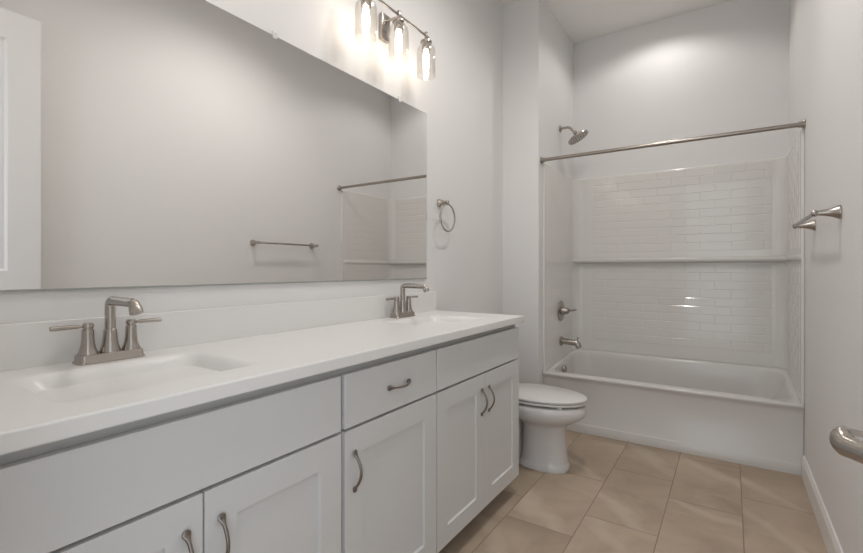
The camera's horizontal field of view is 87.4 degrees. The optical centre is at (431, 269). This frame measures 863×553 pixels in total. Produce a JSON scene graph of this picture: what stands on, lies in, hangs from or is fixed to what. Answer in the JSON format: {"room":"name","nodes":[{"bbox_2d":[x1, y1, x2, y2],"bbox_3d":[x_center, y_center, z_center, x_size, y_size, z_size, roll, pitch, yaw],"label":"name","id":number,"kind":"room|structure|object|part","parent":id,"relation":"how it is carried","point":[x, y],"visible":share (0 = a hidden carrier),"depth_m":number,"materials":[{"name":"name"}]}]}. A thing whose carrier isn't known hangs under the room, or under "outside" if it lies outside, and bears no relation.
{"room":"bathroom","nodes":[
{"label":"bathroom","id":0,"kind":"room"},
{"bbox_2d":[0,0,501,323],"bbox_3d":[-0.116,-0.427,2.575,0.110,3.195,4.216,0,0,34],"label":"wall","id":1,"kind":"structure","parent":0,"point":[461,101],"depth_m":2.66,"materials":[{"name":"white paint"}]},
{"bbox_2d":[0,0,426,292],"bbox_3d":[-0.593,-0.429,1.745,0.011,0.970,2.046,0,0,34],"label":"wall mirror","id":2,"kind":"object","parent":1,"relation":"attached to","point":[144,143],"visible":1,"depth_m":1.45,"materials":[{"name":"silver mirror"}]},
{"bbox_2d":[0,292,435,370],"bbox_3d":[-0.567,0.188,1.775,0.019,0.111,2.134,0,0,34],"label":"backsplash","id":3,"kind":"structure","parent":1,"relation":"attached to","point":[27,344],"depth_m":1.46,"materials":[{"name":"white stone"}]},
{"bbox_2d":[354,0,435,71],"bbox_3d":[-0.188,-1.149,2.212,0.169,0.259,0.573,0,0,34],"label":"vanity light","id":4,"kind":"object","parent":1,"relation":"attached to","point":[399,20],"visible":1,"depth_m":2.21,"materials":[{"name":"white glass"}]},
{"bbox_2d":[361,0,371,32],"bbox_3d":[-0.290,-1.139,1.996,0.062,0.184,0.062,0,0,34],"label":"bulb","id":5,"kind":"object","parent":4,"relation":"attached to","point":[365,4],"depth_m":1.98,"materials":[{"name":"white glass"}]},
{"bbox_3d":[-0.193,-1.235,2.230,0.098,0.024,0.024,0,0,34],"label":"arm","id":6,"kind":"part","parent":4,"relation":"part of","materials":[{"name":"silver metal"}]},
{"bbox_2d":[392,17,404,53],"bbox_3d":[-0.159,-1.139,2.193,0.062,0.184,0.062,0,0,34],"label":"bulb","id":7,"kind":"object","parent":4,"relation":"attached to","point":[398,22],"depth_m":2.18,"materials":[{"name":"white glass"}]},
{"bbox_2d":[420,38,431,71],"bbox_3d":[-0.029,-1.139,2.390,0.062,0.184,0.062,0,0,34],"label":"bulb","id":8,"kind":"object","parent":4,"relation":"attached to","point":[426,42],"depth_m":2.38,"materials":[{"name":"white glass"}]},
{"bbox_2d":[437,199,454,231],"bbox_3d":[0.080,-0.322,2.710,0.068,0.202,0.172,0,0,34],"label":"towel ring","id":9,"kind":"object","parent":1,"relation":"attached to","point":[440,202],"visible":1,"depth_m":2.70,"materials":[{"name":"silver metal"}]},
{"bbox_3d":[0.074,-0.398,2.700,0.068,0.049,0.049,0,0,34],"label":"post","id":10,"kind":"part","parent":9,"relation":"part of","materials":[{"name":"silver metal"}]},
{"bbox_2d":[502,0,572,383],"bbox_3d":[0.910,-0.427,3.764,0.288,3.195,0.882,0,0,34],"label":"wall","id":11,"kind":"structure","parent":0,"point":[537,52],"depth_m":3.41,"materials":[{"name":"white paint"}]},
{"bbox_2d":[559,125,587,144],"bbox_3d":[1.159,-1.103,3.675,0.225,0.172,0.173,0,0,34],"label":"showerhead","id":12,"kind":"object","parent":11,"relation":"attached to","point":[578,136],"visible":1,"depth_m":3.66,"materials":[{"name":"silver metal"}]},
{"bbox_3d":[1.121,-1.135,3.695,0.130,0.075,0.021,0,0,34],"label":"arm","id":13,"kind":"part","parent":12,"relation":"part of","materials":[{"name":"silver metal"}]},
{"bbox_2d":[498,0,729,42],"bbox_3d":[0.685,-2.075,2.045,2.032,0.100,4.216,0,0,34],"label":"ceiling","id":14,"kind":"structure","parent":0,"point":[581,20],"depth_m":3.56,"materials":[{"name":"white paint"}]},
{"bbox_2d":[438,430,827,552],"bbox_3d":[0.361,1.220,1.555,2.032,0.100,5.392,0,0,34],"label":"floor","id":15,"kind":"structure","parent":0,"point":[614,496],"depth_m":2.21,"materials":[{"name":"tile"}]},
{"bbox_2d":[0,370,340,552],"bbox_3d":[-0.690,0.724,1.088,0.568,0.893,0.820,0,0,34],"label":"vanity cabinet","id":16,"kind":"object","parent":15,"relation":"on","point":[257,471],"visible":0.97,"depth_m":0.94,"materials":[{"name":"white paint"}]},
{"bbox_3d":[-0.601,0.773,0.785,0.020,0.606,0.405,0,0,34],"label":"door","id":17,"kind":"part","parent":16,"relation":"part of","materials":[{"name":"white paint"}]},
{"bbox_3d":[-0.505,0.676,0.966,0.018,0.799,0.820,0,0,34],"label":"frame","id":18,"kind":"part","parent":16,"relation":"part of","materials":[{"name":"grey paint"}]},
{"bbox_3d":[-0.487,0.592,0.910,0.033,0.124,0.020,0,0,34],"label":"handle","id":19,"kind":"part","parent":16,"relation":"part of","materials":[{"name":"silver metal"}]},
{"bbox_3d":[-0.445,0.592,0.973,0.033,0.124,0.020,0,0,34],"label":"handle","id":20,"kind":"part","parent":16,"relation":"part of","materials":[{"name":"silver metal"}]},
{"bbox_2d":[0,292,523,455],"bbox_3d":[-0.340,0.245,1.625,0.563,0.225,2.135,0,0,34],"label":"countertop","id":21,"kind":"structure","parent":16,"relation":"on","point":[191,358],"depth_m":1.21,"materials":[{"name":"white stone"}]},
{"bbox_2d":[49,296,161,365],"bbox_3d":[-0.807,0.157,1.175,0.193,0.170,0.257,0,0,34],"label":"sink faucet","id":22,"kind":"object","parent":21,"relation":"on","point":[110,350],"visible":1,"depth_m":1.19,"materials":[{"name":"silver metal"}]},
{"bbox_3d":[-0.913,0.147,1.134,0.015,0.012,0.072,0,0,34],"label":"lever","id":23,"kind":"part","parent":22,"relation":"part of","materials":[{"name":"silver metal"}]},
{"bbox_3d":[-0.890,0.180,1.169,0.045,0.082,0.045,0,0,34],"label":"handle","id":24,"kind":"part","parent":22,"relation":"part of","materials":[{"name":"silver metal"}]},
{"bbox_3d":[-0.862,0.231,1.211,0.060,0.022,0.156,0,0,34],"label":"plate","id":25,"kind":"part","parent":22,"relation":"part of","materials":[{"name":"silver metal"}]},
{"bbox_3d":[-0.804,0.147,1.173,0.187,0.149,0.048,0,0,34],"label":"spout","id":26,"kind":"part","parent":22,"relation":"part of","materials":[{"name":"silver metal"}]},
{"bbox_3d":[-0.834,0.180,1.254,0.045,0.082,0.045,0,0,34],"label":"handle","id":27,"kind":"part","parent":22,"relation":"part of","materials":[{"name":"silver metal"}]},
{"bbox_3d":[-0.811,0.147,1.288,0.015,0.012,0.072,0,0,34],"label":"lever","id":28,"kind":"part","parent":22,"relation":"part of","materials":[{"name":"silver metal"}]},
{"bbox_2d":[3,351,259,402],"bbox_3d":[-0.689,0.300,1.080,0.331,0.115,0.440,0,0,34],"label":"sink basin","id":29,"kind":"object","parent":21,"relation":"in","point":[89,382],"depth_m":1.12,"materials":[{"name":"white ceramic"}]},
{"bbox_2d":[386,283,429,317],"bbox_3d":[-0.092,0.157,2.265,0.193,0.170,0.257,0,0,34],"label":"sink faucet","id":30,"kind":"object","parent":21,"relation":"on","point":[404,309],"visible":1,"depth_m":2.28,"materials":[{"name":"silver metal"}]},
{"bbox_3d":[-0.175,0.180,2.260,0.045,0.082,0.045,0,0,34],"label":"handle","id":31,"kind":"part","parent":30,"relation":"part of","materials":[{"name":"silver metal"}]},
{"bbox_3d":[-0.147,0.231,2.302,0.060,0.022,0.156,0,0,34],"label":"plate","id":32,"kind":"part","parent":30,"relation":"part of","materials":[{"name":"silver metal"}]},
{"bbox_3d":[-0.119,0.180,2.344,0.045,0.082,0.045,0,0,34],"label":"handle","id":33,"kind":"part","parent":30,"relation":"part of","materials":[{"name":"silver metal"}]},
{"bbox_3d":[-0.089,0.147,2.264,0.187,0.149,0.048,0,0,34],"label":"spout","id":34,"kind":"part","parent":30,"relation":"part of","materials":[{"name":"silver metal"}]},
{"bbox_2d":[385,314,484,326],"bbox_3d":[0.029,0.300,2.164,0.331,0.115,0.440,0,0,34],"label":"sink basin","id":35,"kind":"object","parent":21,"relation":"in","point":[429,320],"depth_m":2.29,"materials":[{"name":"white ceramic"}]},
{"bbox_3d":[-0.376,0.773,1.125,0.020,0.606,0.401,0,0,34],"label":"door","id":36,"kind":"part","parent":16,"relation":"part of","materials":[{"name":"white paint"}]},
{"bbox_2d":[337,345,435,552],"bbox_3d":[-0.326,0.724,1.637,0.568,0.893,0.494,0,0,34],"label":"vanity cabinet","id":37,"kind":"object","parent":15,"relation":"on","point":[388,431],"visible":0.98,"depth_m":1.48,"materials":[{"name":"white paint"}]},
{"bbox_3d":[-0.215,0.594,1.321,0.033,0.124,0.020,0,0,34],"label":"handle","id":38,"kind":"part","parent":37,"relation":"part of","materials":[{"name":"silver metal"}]},
{"bbox_3d":[-0.142,0.676,1.515,0.018,0.799,0.494,0,0,34],"label":"frame","id":39,"kind":"part","parent":37,"relation":"part of","materials":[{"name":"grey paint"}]},
{"bbox_3d":[-0.124,0.384,1.506,0.020,0.158,0.484,0,0,34],"label":"drawer","id":40,"kind":"part","parent":37,"relation":"part of","materials":[{"name":"white paint"}]},
{"bbox_3d":[-0.097,0.385,1.500,0.033,0.020,0.124,0,0,34],"label":"handle","id":41,"kind":"part","parent":37,"relation":"part of","materials":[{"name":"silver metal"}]},
{"bbox_2d":[432,324,518,552],"bbox_3d":[0.029,0.724,2.174,0.568,0.893,0.792,0,0,34],"label":"vanity cabinet","id":42,"kind":"object","parent":15,"relation":"on","point":[477,392],"visible":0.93,"depth_m":1.96,"materials":[{"name":"white paint"}]},
{"bbox_3d":[0.123,0.773,1.878,0.020,0.606,0.394,0,0,34],"label":"door","id":43,"kind":"part","parent":42,"relation":"part of","materials":[{"name":"white paint"}]},
{"bbox_3d":[0.214,0.676,2.052,0.018,0.799,0.792,0,0,34],"label":"frame","id":44,"kind":"part","parent":42,"relation":"part of","materials":[{"name":"grey paint"}]},
{"bbox_3d":[0.236,0.592,2.002,0.033,0.124,0.020,0,0,34],"label":"handle","id":45,"kind":"part","parent":42,"relation":"part of","materials":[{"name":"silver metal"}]},
{"bbox_3d":[0.275,0.592,2.061,0.033,0.124,0.020,0,0,34],"label":"handle","id":46,"kind":"part","parent":42,"relation":"part of","materials":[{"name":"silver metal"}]},
{"bbox_3d":[0.341,0.773,2.207,0.020,0.606,0.390,0,0,34],"label":"door","id":47,"kind":"part","parent":42,"relation":"part of","materials":[{"name":"white paint"}]},
{"bbox_2d":[519,383,586,473],"bbox_3d":[0.553,0.786,2.782,0.789,0.767,0.470,0,0,34],"label":"toilet","id":48,"kind":"object","parent":15,"relation":"on","point":[545,411],"visible":0.39,"depth_m":2.60,"materials":[{"name":"white ceramic"}]},
{"bbox_3d":[0.652,0.760,2.717,0.552,0.043,0.372,0,0,34],"label":"seat lid","id":49,"kind":"part","parent":48,"relation":"part of","materials":[{"name":"white plastic"}]},
{"bbox_2d":[543,349,803,475],"bbox_3d":[1.686,0.938,3.296,1.520,0.464,0.798,0,0,34],"label":"bathtub","id":50,"kind":"object","parent":15,"relation":"on","point":[750,415],"visible":0.86,"depth_m":3.00,"materials":[{"name":"white ceramic"}]},
{"bbox_3d":[1.062,0.794,3.596,0.030,0.062,0.062,0,0,34],"label":"overflow plate","id":51,"kind":"part","parent":50,"relation":"part of","materials":[{"name":"silver metal"}]},
{"bbox_2d":[573,0,788,179],"bbox_3d":[1.819,-0.427,3.757,1.812,3.195,0.110,0,0,34],"label":"wall","id":52,"kind":"structure","parent":0,"point":[723,67],"depth_m":3.57,"materials":[{"name":"white paint"}]},
{"bbox_2d":[543,128,803,405],"bbox_3d":[1.687,-0.014,3.298,1.521,1.568,0.798,0,0,34],"label":"shower surround","id":53,"kind":"object","parent":52,"relation":"attached to","point":[706,263],"visible":0.99,"depth_m":3.52,"materials":[{"name":"white tile"}]},
{"bbox_3d":[1.033,-0.014,3.676,0.012,1.568,0.706,0,0,34],"label":"panel","id":54,"kind":"part","parent":53,"relation":"part of","materials":[{"name":"white plastic"}]},
{"bbox_2d":[558,300,576,320],"bbox_3d":[1.117,0.341,3.664,0.137,0.168,0.168,0,0,34],"label":"tub valve","id":55,"kind":"object","parent":53,"relation":"attached to","point":[562,310],"visible":1,"depth_m":3.66,"materials":[{"name":"silver metal"}]},
{"bbox_3d":[1.122,0.341,3.660,0.123,0.066,0.068,0,0,34],"label":"lever handle","id":56,"kind":"part","parent":55,"relation":"part of","materials":[{"name":"silver metal"}]},
{"bbox_2d":[560,336,581,348],"bbox_3d":[1.135,0.597,3.667,0.165,0.096,0.082,0,0,34],"label":"tub spout","id":57,"kind":"object","parent":53,"relation":"attached to","point":[576,343],"visible":1,"depth_m":3.65,"materials":[{"name":"silver metal"}]},
{"bbox_3d":[1.882,-0.043,3.592,1.521,1.509,0.092,0,0,34],"label":"panel","id":58,"kind":"part","parent":53,"relation":"part of","materials":[{"name":"white tile"}]},
{"bbox_3d":[2.291,-0.014,2.843,0.012,1.568,0.706,0,0,34],"label":"panel","id":59,"kind":"part","parent":53,"relation":"part of","materials":[{"name":"white plastic"}]},
{"bbox_2d":[789,0,862,552],"bbox_3d":[1.486,-0.427,1.514,0.110,3.195,4.216,0,0,34],"label":"wall","id":60,"kind":"structure","parent":0,"point":[826,36],"depth_m":1.87,"materials":[{"name":"white paint"}]},
{"bbox_2d":[540,119,805,163],"bbox_3d":[1.452,-0.811,2.942,1.523,0.054,0.054,0,0,34],"label":"curtain rod","id":61,"kind":"object","parent":60,"relation":"attached to","point":[802,124],"visible":1,"depth_m":2.84,"materials":[{"name":"silver metal"}]},
{"bbox_2d":[792,205,841,230],"bbox_3d":[1.680,-0.216,1.988,0.088,0.054,0.674,0,0,34],"label":"towel bar","id":62,"kind":"object","parent":60,"relation":"attached to","point":[836,212],"visible":1,"depth_m":1.74,"materials":[{"name":"silver metal"}]},
{"bbox_3d":[1.851,-0.216,2.246,0.088,0.054,0.054,0,0,34],"label":"post","id":63,"kind":"part","parent":62,"relation":"part of","materials":[{"name":"silver metal"}]},
{"bbox_3d":[1.509,-0.216,1.729,0.088,0.054,0.054,0,0,34],"label":"post","id":64,"kind":"part","parent":62,"relation":"part of","materials":[{"name":"silver metal"}]},
{"bbox_2d":[801,455,842,552],"bbox_3d":[1.215,1.109,1.217,0.014,0.123,3.188,0,0,34],"label":"baseboard","id":65,"kind":"structure","parent":60,"relation":"attached to","point":[829,536],"depth_m":2.03,"materials":[{"name":"white paint"}]},
{"bbox_2d":[829,426,862,463],"bbox_3d":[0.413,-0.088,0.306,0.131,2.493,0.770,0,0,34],"label":"door handle","id":66,"kind":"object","parent":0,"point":[846,442],"depth_m":0.58,"materials":[{"name":"silver metal"}]}
]}

